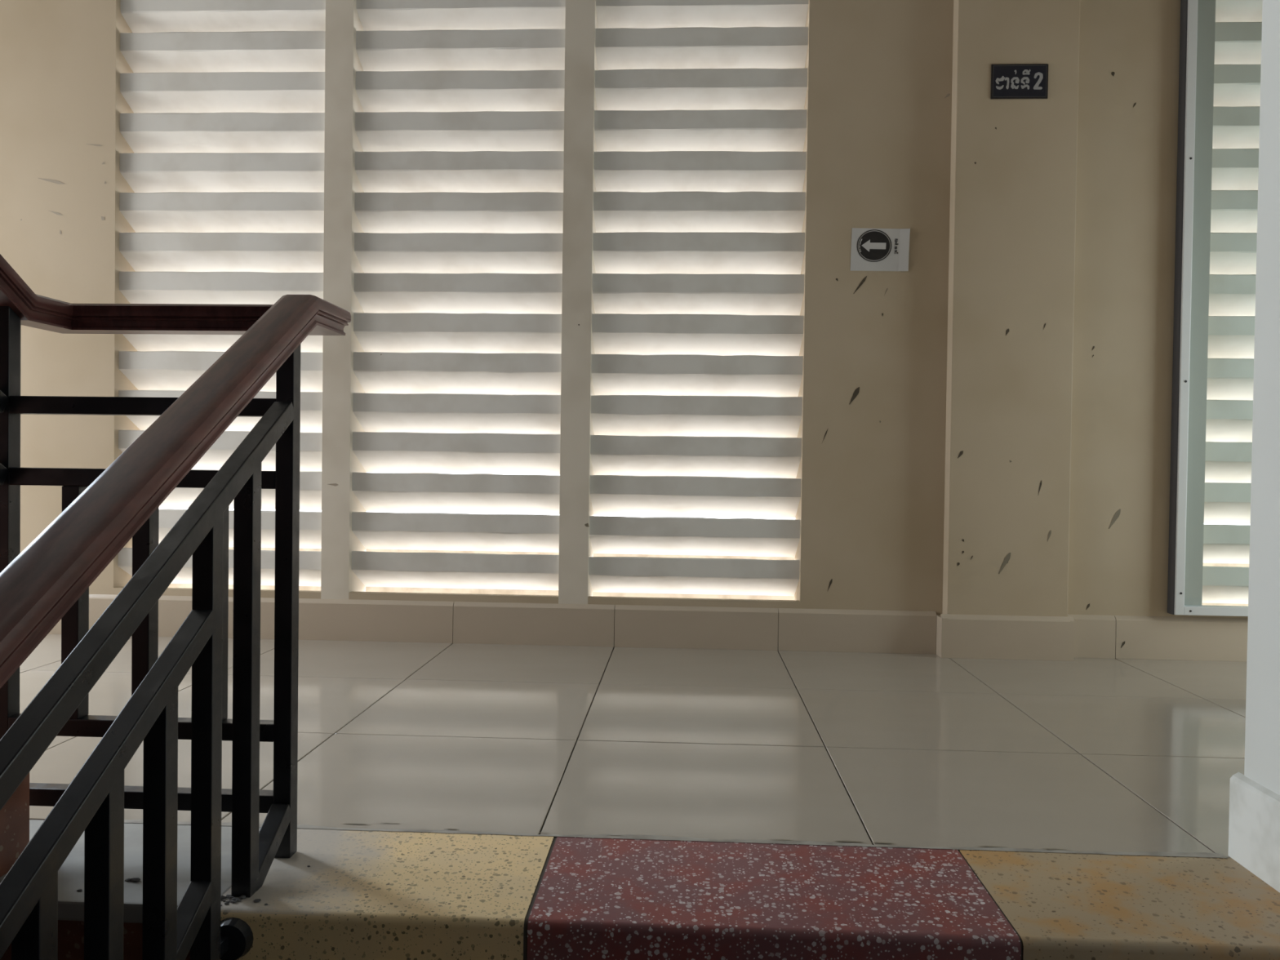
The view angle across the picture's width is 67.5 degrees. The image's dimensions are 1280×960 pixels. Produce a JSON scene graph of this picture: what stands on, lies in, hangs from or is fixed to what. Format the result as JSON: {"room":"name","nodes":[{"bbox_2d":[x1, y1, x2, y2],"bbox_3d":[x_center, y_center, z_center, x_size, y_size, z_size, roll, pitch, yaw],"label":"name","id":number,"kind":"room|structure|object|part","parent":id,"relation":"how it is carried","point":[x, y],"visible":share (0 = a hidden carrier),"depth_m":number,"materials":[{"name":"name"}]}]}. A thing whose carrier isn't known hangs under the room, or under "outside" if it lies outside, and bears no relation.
{"room":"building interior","nodes":[
{"label":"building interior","id":0,"kind":"room"},
{"bbox_2d":[0,0,1248,653],"bbox_3d":[-0.512,-0.968,3.618,8.200,3.750,0.214,1,1,3],"label":"wall","id":1,"kind":"structure","parent":0,"point":[870,512],"depth_m":3.48,"materials":[{"name":"beige paint"}]},
{"bbox_2d":[117,0,325,586],"bbox_3d":[-1.574,-0.807,3.697,0.808,2.665,0.160,1,1,3],"label":"window","id":2,"kind":"structure","parent":1,"relation":"in","point":[224,132],"depth_m":3.63,"materials":[{"name":"white paint"}]},
{"bbox_2d":[351,0,565,590],"bbox_3d":[-0.674,-0.793,3.653,0.797,2.662,0.160,1,1,3],"label":"window","id":3,"kind":"structure","parent":1,"relation":"in","point":[460,128],"depth_m":3.59,"materials":[{"name":"white paint"}]},
{"bbox_2d":[48,594,936,653],"bbox_3d":[-1.679,0.515,3.608,5.510,0.154,0.015,1,1,3],"label":"baseboard","id":4,"kind":"structure","parent":1,"relation":"attached to","point":[873,631],"depth_m":3.53,"materials":[{"name":"tile"}]},
{"bbox_2d":[588,0,808,595],"bbox_3d":[0.217,-0.783,3.610,0.787,2.667,0.160,1,1,3],"label":"window","id":5,"kind":"structure","parent":1,"relation":"in","point":[700,114],"depth_m":3.55,"materials":[{"name":"white paint"}]},
{"bbox_2d":[850,227,910,271],"bbox_3d":[0.869,-0.834,3.468,0.211,0.156,0.005,1,1,4],"label":"paper notice","id":6,"kind":"object","parent":1,"relation":"attached to","point":[872,249],"visible":1,"depth_m":3.47,"materials":[{"name":"grey paper"}]},
{"bbox_2d":[1067,614,1248,661],"bbox_3d":[2.447,0.573,3.399,1.824,0.154,0.016,1,1,3],"label":"baseboard","id":7,"kind":"structure","parent":1,"relation":"attached to","point":[1095,636],"depth_m":3.42,"materials":[{"name":"tile"}]},
{"bbox_2d":[1167,0,1262,616],"bbox_3d":[2.415,-0.760,3.459,1.013,2.684,0.248,1,1,3],"label":"window","id":8,"kind":"structure","parent":1,"relation":"in","point":[1220,71],"depth_m":3.43,"materials":[{"name":"white paint"}]},
{"bbox_3d":[1.982,-0.815,3.405,0.085,2.524,0.004,1,1,3],"label":"jamb panel","id":9,"kind":"part","parent":8,"relation":"part of","materials":[{"name":"grey metal"}]},
{"bbox_3d":[2.396,0.469,3.382,0.949,0.030,0.050,1,1,3],"label":"frame rail","id":10,"kind":"part","parent":8,"relation":"part of","materials":[{"name":"white metal"}]},
{"bbox_2d":[19,634,1246,857],"bbox_3d":[-0.583,0.746,2.655,7.800,0.251,1.816,1,1,3],"label":"floor","id":11,"kind":"structure","parent":0,"point":[1127,757],"depth_m":2.30,"materials":[{"name":"grey tile"}]},
{"bbox_2d":[0,819,1279,959],"bbox_3d":[-1.748,0.820,1.645,5.572,0.406,0.325,1,1,3],"label":"stair edge","id":12,"kind":"structure","parent":0,"point":[343,895],"depth_m":1.48,"materials":[{"name":"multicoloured stone"}]},
{"bbox_2d":[0,772,29,877],"bbox_3d":[-1.886,0.175,0.759,1.665,1.120,1.742,1,1,3],"label":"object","id":13,"kind":"object","parent":12,"relation":"on","point":[15,814],"depth_m":1.56,"materials":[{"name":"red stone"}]},
{"bbox_2d":[0,253,351,959],"bbox_3d":[-0.889,0.384,0.718,0.569,3.130,2.235,1,1,3],"label":"stair railing","id":14,"kind":"object","parent":13,"relation":"on","point":[43,584],"visible":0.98,"depth_m":1.34,"materials":[{"name":"black metal"}]},
{"bbox_3d":[-1.091,0.164,1.648,0.030,0.935,0.030,1,1,3],"label":"corner post","id":15,"kind":"part","parent":14,"relation":"part of","materials":[{"name":"black metal"}]},
{"bbox_3d":[-0.885,-0.108,0.710,0.565,2.146,2.235,1,1,3],"label":"handrail","id":16,"kind":"part","parent":14,"relation":"part of","materials":[{"name":"red wood"}]},
{"bbox_3d":[-0.599,0.188,1.624,0.030,0.900,0.030,1,1,3],"label":"corner post","id":17,"kind":"part","parent":14,"relation":"part of","materials":[{"name":"black metal"}]},
{"bbox_2d":[942,0,1079,616],"bbox_3d":[1.327,-0.981,3.413,0.422,3.270,0.068,1,1,3],"label":"wall pier","id":18,"kind":"object","parent":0,"point":[1013,167],"visible":0.91,"depth_m":3.39,"materials":[{"name":"beige paint"}]},
{"bbox_2d":[935,613,1075,661],"bbox_3d":[1.303,0.557,3.427,0.462,0.154,0.083,1,1,3],"label":"baseboard","id":19,"kind":"object","parent":18,"relation":"attached to","point":[1029,637],"visible":1,"depth_m":3.39,"materials":[{"name":"tile"}]},
{"bbox_2d":[990,63,1048,98],"bbox_3d":[1.335,-1.402,3.369,0.197,0.121,0.007,1,1,3],"label":"sign","id":20,"kind":"object","parent":18,"relation":"attached to","point":[1028,81],"visible":1,"depth_m":3.37,"materials":[{"name":"black plastic"}]},
{"bbox_2d":[1244,0,1279,795],"bbox_3d":[1.063,-1.101,-0.819,0.228,6.800,4.902,1,1,3],"label":"wall","id":21,"kind":"structure","parent":0,"point":[1262,731],"depth_m":1.61,"materials":[{"name":"white paint"}]},
{"bbox_2d":[1227,772,1279,893],"bbox_3d":[1.032,0.588,1.515,0.014,0.148,0.328,1,1,3],"label":"baseboard","id":22,"kind":"structure","parent":21,"relation":"attached to","point":[1254,821],"depth_m":1.60,"materials":[{"name":"white tile"}]},
{"bbox_3d":[1.430,3.781,9.952,30.000,0.100,12.100,1,1,3],"label":"yard","id":23,"kind":"structure","parent":0,"visible":0},
{"bbox_2d":[168,546,1248,606],"bbox_3d":[1.413,2.134,9.126,30.000,3.220,0.300,1,1,3],"label":"wall","id":24,"kind":"structure","parent":23,"relation":"on","point":[394,589],"depth_m":9.07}
]}

